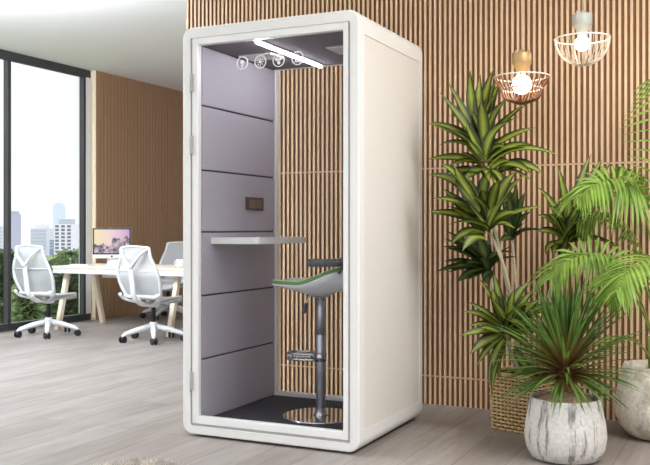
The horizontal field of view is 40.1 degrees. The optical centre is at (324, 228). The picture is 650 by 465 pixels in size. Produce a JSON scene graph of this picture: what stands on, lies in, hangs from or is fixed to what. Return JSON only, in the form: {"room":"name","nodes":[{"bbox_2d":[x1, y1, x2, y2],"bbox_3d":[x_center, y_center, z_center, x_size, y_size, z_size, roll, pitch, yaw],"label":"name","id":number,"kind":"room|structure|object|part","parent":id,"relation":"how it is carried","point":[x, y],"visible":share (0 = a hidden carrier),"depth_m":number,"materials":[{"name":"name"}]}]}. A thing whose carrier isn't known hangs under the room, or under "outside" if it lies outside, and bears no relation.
{"room":"office","nodes":[
{"label":"office","id":0,"kind":"room"},
{"bbox_2d":[0,0,186,90],"bbox_3d":[1.437,-2.094,7.628,11.550,0.120,10.600,0,0,25],"label":"ceiling","id":1,"kind":"structure","parent":0,"point":[139,40],"depth_m":9.32,"materials":[{"name":"paint"}]},
{"bbox_2d":[494,0,549,105],"bbox_3d":[1.092,-1.359,4.950,0.308,1.349,0.314,0,0,25],"label":"pendant lamp","id":2,"kind":"object","parent":1,"relation":"hanging from","point":[521,60],"visible":1,"depth_m":4.91,"materials":[{"name":"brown metal"}]},
{"bbox_3d":[1.092,-1.504,4.950,0.005,1.020,0.005,0,0,3],"label":"cord","id":3,"kind":"part","parent":2,"relation":"part of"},
{"bbox_2d":[512,49,531,74],"bbox_3d":[1.092,-0.925,4.950,0.108,0.140,0.108,0,0,25],"label":"socket","id":4,"kind":"object","parent":2,"relation":"attached to","point":[521,60],"depth_m":4.91,"materials":[{"name":"gold metal"}]},
{"bbox_3d":[1.092,-0.766,4.950,0.305,0.162,0.314,0,0,25],"label":"lamp shade","id":5,"kind":"part","parent":2,"relation":"part of","materials":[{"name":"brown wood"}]},
{"bbox_3d":[1.092,-0.807,4.950,0.109,0.117,0.109,0,0,25],"label":"bulb","id":6,"kind":"part","parent":2,"relation":"part of","materials":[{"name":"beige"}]},
{"bbox_2d":[554,0,610,66],"bbox_3d":[1.429,-1.469,4.950,0.309,1.131,0.309,0,0,25],"label":"pendant lamp","id":7,"kind":"object","parent":1,"relation":"hanging from","point":[581,21],"visible":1,"depth_m":4.91,"materials":[{"name":"white metal"}]},
{"bbox_2d":[572,10,591,36],"bbox_3d":[1.429,-1.139,4.950,0.108,0.142,0.108,0,0,25],"label":"socket","id":8,"kind":"object","parent":7,"relation":"attached to","point":[581,21],"depth_m":4.91,"materials":[{"name":"grey ceramic"}]},
{"bbox_3d":[1.429,-1.034,4.950,0.082,0.091,0.082,0,0,25],"label":"bulb","id":9,"kind":"part","parent":7,"relation":"part of","materials":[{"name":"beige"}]},
{"bbox_3d":[1.429,-0.982,4.950,0.303,0.152,0.303,0,0,25],"label":"lamp shade","id":10,"kind":"part","parent":7,"relation":"part of","materials":[{"name":"white metal"}]},
{"bbox_2d":[91,71,182,319],"bbox_3d":[-2.238,-0.434,13.120,0.186,3.200,3.654,0,0,25],"label":"wall","id":11,"kind":"structure","parent":0,"point":[137,126],"depth_m":12.13,"materials":[{"name":"brown wood"}]},
{"bbox_2d":[0,311,649,464],"bbox_3d":[0.254,1.226,5.146,11.550,0.120,16.100,0,0,25],"label":"floor","id":12,"kind":"structure","parent":0,"point":[66,398],"depth_m":5.34,"materials":[{"name":"grey wood"}]},
{"bbox_2d":[12,245,80,338],"bbox_3d":[-3.047,0.666,9.727,0.690,1.000,0.714,0,0,-27],"label":"office chair","id":13,"kind":"object","parent":12,"relation":"on","point":[32,273],"visible":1,"depth_m":9.51,"materials":[{"name":"white plastic"}]},
{"bbox_3d":[-3.124,0.436,9.535,0.546,0.541,0.190,0,0,24],"label":"frame","id":14,"kind":"part","parent":13,"relation":"part of","materials":[{"name":"white plastic"}]},
{"bbox_3d":[-3.016,0.732,9.780,0.517,0.119,0.465,0,0,24],"label":"seat","id":15,"kind":"part","parent":13,"relation":"part of","materials":[{"name":"grey fabric"}]},
{"bbox_2d":[52,263,182,336],"bbox_3d":[-1.825,0.797,10.161,2.620,0.738,0.877,0,0,25],"label":"office desk","id":16,"kind":"object","parent":12,"relation":"on","point":[107,271],"visible":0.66,"depth_m":10.23,"materials":[{"name":"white wood"}]},
{"bbox_3d":[-3.055,0.816,10.391,0.056,0.700,0.234,0,0,25],"label":"leg","id":17,"kind":"part","parent":16,"relation":"part of","materials":[{"name":"brown wood"}]},
{"bbox_2d":[69,264,93,265],"bbox_3d":[-2.851,0.420,10.449,0.280,0.016,0.110,0,0,25],"label":"keyboard","id":18,"kind":"object","parent":16,"relation":"on","point":[69,264],"visible":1,"depth_m":10.40,"materials":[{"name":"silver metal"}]},
{"bbox_3d":[-2.789,0.816,10.951,0.056,0.700,0.234,0,0,25],"label":"leg","id":19,"kind":"part","parent":16,"relation":"part of","materials":[{"name":"brown wood"}]},
{"bbox_2d":[93,228,130,264],"bbox_3d":[-2.571,0.208,10.782,0.455,0.440,0.180,0,0,-4],"label":"desktop computer","id":20,"kind":"object","parent":16,"relation":"on","point":[107,242],"visible":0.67,"depth_m":10.72,"materials":[{"name":"silver metal"}]},
{"bbox_2d":[111,260,117,266],"bbox_3d":[-2.377,0.391,10.151,0.096,0.075,0.106,0,0,8],"label":"mug","id":21,"kind":"object","parent":16,"relation":"on","point":[114,263],"visible":0.54,"depth_m":10.10,"materials":[{"name":"white ceramic"}]},
{"bbox_2d":[102,274,164,277],"bbox_3d":[-2.225,0.538,10.344,0.700,0.055,0.250,0,0,25],"label":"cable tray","id":22,"kind":"object","parent":16,"relation":"on","point":[103,275],"depth_m":10.34,"materials":[{"name":"white metal"}]},
{"bbox_3d":[-1.647,0.816,9.720,0.056,0.700,0.234,0,0,25],"label":"leg","id":23,"kind":"part","parent":16,"relation":"part of","materials":[{"name":"brown wood"}]},
{"bbox_2d":[174,259,182,267],"bbox_3d":[-1.594,0.381,9.790,0.086,0.095,0.114,0,0,-35],"label":"mug","id":24,"kind":"object","parent":16,"relation":"on","point":[179,261],"visible":0.88,"depth_m":9.74,"materials":[{"name":"white ceramic"}]},
{"bbox_2d":[89,454,188,464],"bbox_3d":[-0.825,1.086,3.890,0.655,0.173,0.512,0,0,-6],"label":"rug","id":25,"kind":"object","parent":12,"relation":"on","point":[133,462],"visible":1,"depth_m":3.98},
{"bbox_2d":[117,245,182,344],"bbox_3d":[-1.808,0.666,9.249,0.688,1.000,0.716,0,0,-25],"label":"office chair","id":26,"kind":"object","parent":12,"relation":"on","point":[138,276],"visible":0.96,"depth_m":9.03,"materials":[{"name":"grey plastic"}]},
{"bbox_3d":[-1.893,0.436,9.061,0.546,0.541,0.190,0,0,27],"label":"frame","id":27,"kind":"part","parent":26,"relation":"part of","materials":[{"name":"white plastic"}]},
{"bbox_3d":[-1.773,0.732,9.300,0.517,0.119,0.465,0,0,27],"label":"seat","id":28,"kind":"part","parent":26,"relation":"part of","materials":[{"name":"white plastic"}]},
{"bbox_2d":[140,241,182,319],"bbox_3d":[-2.040,0.666,11.703,0.690,1.000,0.714,0,0,-32],"label":"office chair","id":29,"kind":"object","parent":12,"relation":"on","point":[173,251],"visible":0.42,"depth_m":11.95,"materials":[{"name":"grey"}]},
{"bbox_3d":[-1.980,0.436,11.901,0.546,0.541,0.190,0,0,19],"label":"frame","id":30,"kind":"part","parent":29,"relation":"part of","materials":[{"name":"white plastic"}]},
{"bbox_3d":[-2.066,0.732,11.647,0.517,0.119,0.465,0,0,19],"label":"seat","id":31,"kind":"part","parent":29,"relation":"part of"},
{"bbox_2d":[183,10,421,452],"bbox_3d":[-0.106,0.016,5.248,1.087,2.300,0.996,0,0,25],"label":"booth","id":32,"kind":"object","parent":12,"relation":"on","point":[232,240],"visible":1,"depth_m":5.06,"materials":[{"name":"white paint"}]},
{"bbox_3d":[-0.516,-0.870,5.434,0.012,0.331,0.853,0,0,25],"label":"felt panel","id":33,"kind":"part","parent":32,"relation":"part of","materials":[{"name":"grey fabric"}]},
{"bbox_3d":[-0.516,-0.517,5.434,0.012,0.358,0.853,0,0,25],"label":"felt panel","id":34,"kind":"part","parent":32,"relation":"part of","materials":[{"name":"grey fabric"}]},
{"bbox_3d":[-0.516,-0.159,5.434,0.012,0.343,0.853,0,0,25],"label":"felt panel","id":35,"kind":"part","parent":32,"relation":"part of","materials":[{"name":"grey fabric"}]},
{"bbox_3d":[-0.516,0.198,5.434,0.012,0.354,0.853,0,0,25],"label":"felt panel","id":36,"kind":"part","parent":32,"relation":"part of","materials":[{"name":"grey fabric"}]},
{"bbox_3d":[-0.516,0.559,5.434,0.012,0.352,0.853,0,0,25],"label":"felt panel","id":37,"kind":"part","parent":32,"relation":"part of","materials":[{"name":"grey fabric"}]},
{"bbox_3d":[-0.516,0.912,5.434,0.012,0.339,0.853,0,0,25],"label":"felt panel","id":38,"kind":"part","parent":32,"relation":"part of","materials":[{"name":"grey fabric"}]},
{"bbox_2d":[245,197,263,209],"bbox_3d":[-0.440,-0.157,5.571,0.012,0.079,0.212,0,0,25],"label":"power socket","id":39,"kind":"object","parent":32,"relation":"attached to","point":[251,203],"depth_m":5.55,"materials":[{"name":"brown metal"}]},
{"bbox_2d":[211,237,305,243],"bbox_3d":[-0.386,0.068,5.340,0.317,0.037,0.619,0,0,25],"label":"shelf","id":40,"kind":"object","parent":32,"relation":"attached to","point":[214,240],"depth_m":5.11,"materials":[{"name":"white paint"}]},
{"bbox_2d":[238,52,283,61],"bbox_3d":[-0.383,-1.034,5.347,0.218,0.013,0.165,0,0,25],"label":"ceiling vent","id":41,"kind":"object","parent":32,"relation":"attached to","point":[268,55],"depth_m":5.31,"materials":[{"name":"white plastic"}]},
{"bbox_3d":[-0.306,0.009,4.831,0.961,2.167,0.041,0,0,25],"label":"door","id":42,"kind":"part","parent":32,"relation":"part of","materials":[{"name":"glass"}]},
{"bbox_2d":[271,257,342,424],"bbox_3d":[-0.022,0.619,5.151,0.534,0.930,0.478,0,0,25],"label":"bar stool","id":43,"kind":"object","parent":32,"relation":"on","point":[323,285],"visible":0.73,"depth_m":5.11,"materials":[{"name":"silver metal"}]},
{"bbox_2d":[272,267,342,284],"bbox_3d":[-0.036,0.266,5.157,0.500,0.115,0.399,0,0,25],"label":"seat cushion","id":44,"kind":"object","parent":43,"relation":"on","point":[334,276],"depth_m":4.97,"materials":[{"name":"green fabric"}]},
{"bbox_3d":[-0.025,0.381,5.152,0.150,0.026,0.150,0,0,25],"label":"seat mount","id":45,"kind":"part","parent":43,"relation":"part of","materials":[{"name":"metal"}]},
{"bbox_3d":[0.103,0.018,5.644,0.950,2.135,0.060,0,0,25],"label":"frame","id":46,"kind":"part","parent":32,"relation":"part of","materials":[{"name":"clear glass"}]},
{"bbox_2d":[326,45,342,54],"bbox_3d":[0.148,-1.034,5.120,0.217,0.013,0.206,0,0,25],"label":"ceiling vent","id":47,"kind":"object","parent":32,"relation":"attached to","point":[338,49],"depth_m":5.07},
{"bbox_3d":[0.386,0.017,5.028,0.002,2.056,0.852,0,0,25],"label":"panel","id":48,"kind":"part","parent":32,"relation":"part of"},
{"bbox_2d":[425,68,618,434],"bbox_3d":[1.127,0.108,5.210,1.152,2.117,0.684,0,0,-24],"label":"dracaena","id":49,"kind":"object","parent":12,"relation":"on","point":[480,207],"visible":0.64,"depth_m":5.05,"materials":[{"name":"plant"}]},
{"bbox_3d":[1.065,0.553,5.295,0.193,0.644,0.043,0,0,-6],"label":"stem","id":50,"kind":"part","parent":49,"relation":"part of","materials":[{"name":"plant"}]},
{"bbox_3d":[1.044,0.253,5.175,0.193,1.243,0.223,0,0,25],"label":"stem","id":51,"kind":"part","parent":49,"relation":"part of","materials":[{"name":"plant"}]},
{"bbox_3d":[1.066,0.439,5.136,0.088,0.873,0.329,0,0,45],"label":"stem","id":52,"kind":"part","parent":49,"relation":"part of","materials":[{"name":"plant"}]},
{"bbox_3d":[1.074,0.720,5.096,0.035,0.316,0.241,0,0,34],"label":"stem","id":53,"kind":"part","parent":49,"relation":"part of","materials":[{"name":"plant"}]},
{"bbox_3d":[1.161,0.463,5.264,0.126,0.820,0.032,0,0,8],"label":"stem","id":54,"kind":"part","parent":49,"relation":"part of","materials":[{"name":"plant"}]},
{"bbox_3d":[1.330,0.467,5.206,0.175,0.811,0.060,0,0,19],"label":"stem","id":55,"kind":"part","parent":49,"relation":"part of","materials":[{"name":"plant"}]},
{"bbox_2d":[489,366,555,434],"bbox_3d":[1.184,0.997,5.221,0.365,0.337,0.365,0,0,45],"label":"basket","id":56,"kind":"object","parent":12,"relation":"on","point":[505,415],"depth_m":5.12,"materials":[{"name":"wicker"}]},
{"bbox_2d":[480,272,649,464],"bbox_3d":[1.217,0.677,4.519,0.857,0.979,0.914,0,0,25],"label":"yucca","id":57,"kind":"object","parent":12,"relation":"on","point":[564,425],"visible":0.99,"depth_m":4.43,"materials":[{"name":"plant"}]},
{"bbox_2d":[524,391,606,464],"bbox_3d":[1.224,1.010,4.537,0.410,0.312,0.410,0,0,25],"label":"pot","id":58,"kind":"object","parent":12,"relation":"on","point":[577,437],"depth_m":4.38,"materials":[{"name":"concrete"}]},
{"bbox_2d":[524,79,649,440],"bbox_3d":[1.793,0.135,4.891,1.533,2.061,0.979,0,0,-31],"label":"potted palm","id":59,"kind":"object","parent":12,"relation":"on","point":[619,279],"visible":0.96,"depth_m":4.78,"materials":[{"name":"plant"}]},
{"bbox_3d":[1.885,0.712,4.999,0.118,0.221,0.133,0,0,-27],"label":"stem","id":60,"kind":"part","parent":59,"relation":"part of","materials":[{"name":"green plant"}]},
{"bbox_2d":[187,0,649,420],"bbox_3d":[2.395,-0.434,5.221,7.550,3.200,0.180,0,0,25],"label":"wall","id":61,"kind":"structure","parent":0,"point":[579,113],"depth_m":5.85,"materials":[{"name":"brown wood"}]},
{"bbox_2d":[614,359,649,440],"bbox_3d":[1.889,0.964,4.995,0.509,0.405,0.509,0,0,25],"label":"pot","id":62,"kind":"object","parent":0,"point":[635,420],"depth_m":4.87,"materials":[{"name":"stone"}]},
{"label":"outside","id":63,"kind":"structure","parent":0,"visible":0},
{"bbox_3d":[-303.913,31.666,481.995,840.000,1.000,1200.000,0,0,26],"label":"ground","id":64,"kind":"structure","parent":63,"visible":0},
{"bbox_2d":[0,226,2,248],"bbox_3d":[-148.148,14.910,405.940,6.285,32.513,12.120,0,0,0],"label":"tower block","id":65,"kind":"object","parent":64,"relation":"on","point":[1,227],"visible":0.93,"depth_m":399.98,"materials":[{"name":"grey concrete"}]},
{"bbox_2d":[11,211,20,251],"bbox_3d":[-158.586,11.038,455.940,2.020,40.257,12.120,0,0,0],"label":"tower block","id":66,"kind":"object","parent":64,"relation":"on","point":[15,216],"visible":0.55,"depth_m":453.68,"materials":[{"name":"purple concrete"}]},
{"bbox_2d":[30,225,53,254],"bbox_3d":[-135.050,14.522,425.940,7.542,33.287,12.120,0,0,0],"label":"tower block","id":67,"kind":"object","parent":64,"relation":"on","point":[41,235],"visible":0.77,"depth_m":420.00,"materials":[{"name":"grey concrete"}]},
{"bbox_2d":[49,240,53,254],"bbox_3d":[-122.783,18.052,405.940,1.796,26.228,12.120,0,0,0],"label":"tower block","id":68,"kind":"object","parent":64,"relation":"on","point":[51,242],"visible":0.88,"depth_m":399.98,"materials":[{"name":"blue stone"}]},
{"bbox_2d":[53,195,64,228],"bbox_3d":[-156.846,5.078,526.000,3.794,52.176,12.000,0,0,0],"label":"tower block","id":69,"kind":"object","parent":64,"relation":"on","point":[58,208],"visible":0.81,"depth_m":520.02,"materials":[{"name":"blue glass"}]},
{"bbox_2d":[54,219,78,254],"bbox_3d":[-111.740,13.451,385.940,7.677,35.431,12.120,0,0,0],"label":"tower block","id":70,"kind":"object","parent":64,"relation":"on","point":[66,233],"visible":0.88,"depth_m":379.99,"materials":[{"name":"concrete"}]},
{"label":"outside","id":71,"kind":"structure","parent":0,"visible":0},
{"bbox_2d":[45,255,76,262],"bbox_3d":[-23.139,2.566,32.313,54.030,0.200,90.000,0,0,25],"label":"lawn","id":72,"kind":"structure","parent":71,"point":[49,257],"depth_m":77.11,"materials":[{"name":"green plant"}]},
{"bbox_2d":[0,249,14,323],"bbox_3d":[-6.055,1.420,17.005,1.077,2.097,1.163,0,0,25],"label":"tree","id":73,"kind":"object","parent":72,"relation":"on","point":[1,250],"visible":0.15,"depth_m":16.77,"materials":[{"name":"green plant"}]},
{"bbox_2d":[11,284,45,321],"bbox_3d":[-4.516,1.581,13.466,0.885,1.776,0.850,0,0,-12],"label":"tree","id":74,"kind":"object","parent":72,"relation":"on","point":[22,309],"visible":0.32,"depth_m":13.36,"materials":[{"name":"green plant"}]},
{"bbox_2d":[42,259,62,317],"bbox_3d":[-6.589,1.570,21.035,1.461,1.798,1.437,0,0,25],"label":"tree","id":75,"kind":"object","parent":72,"relation":"on","point":[52,262],"visible":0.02,"depth_m":20.85,"materials":[{"name":"green plant"}]},
{"bbox_2d":[45,259,79,316],"bbox_3d":[-4.325,1.492,15.020,0.809,1.954,0.841,0,0,9],"label":"tree","id":76,"kind":"object","parent":72,"relation":"on","point":[71,304],"visible":0.17,"depth_m":14.85,"materials":[{"name":"green plant"}]},
{"bbox_2d":[52,248,78,314],"bbox_3d":[-7.088,1.490,24.929,1.553,1.956,1.597,0,0,-15],"label":"tree","id":77,"kind":"object","parent":72,"relation":"on","point":[62,255],"visible":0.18,"depth_m":24.76,"materials":[{"name":"green plant"}]},
{"bbox_3d":[-7.270,-0.434,2.752,0.030,3.200,0.700,0,0,26],"label":"wall window","id":78,"kind":"structure","parent":0,"visible":0},
{"bbox_2d":[0,49,90,331],"bbox_3d":[-5.073,-0.434,7.243,0.130,3.200,9.351,0,0,25],"label":"window","id":79,"kind":"structure","parent":78,"relation":"attached to","point":[6,56],"depth_m":11.07,"materials":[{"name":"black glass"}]}
]}

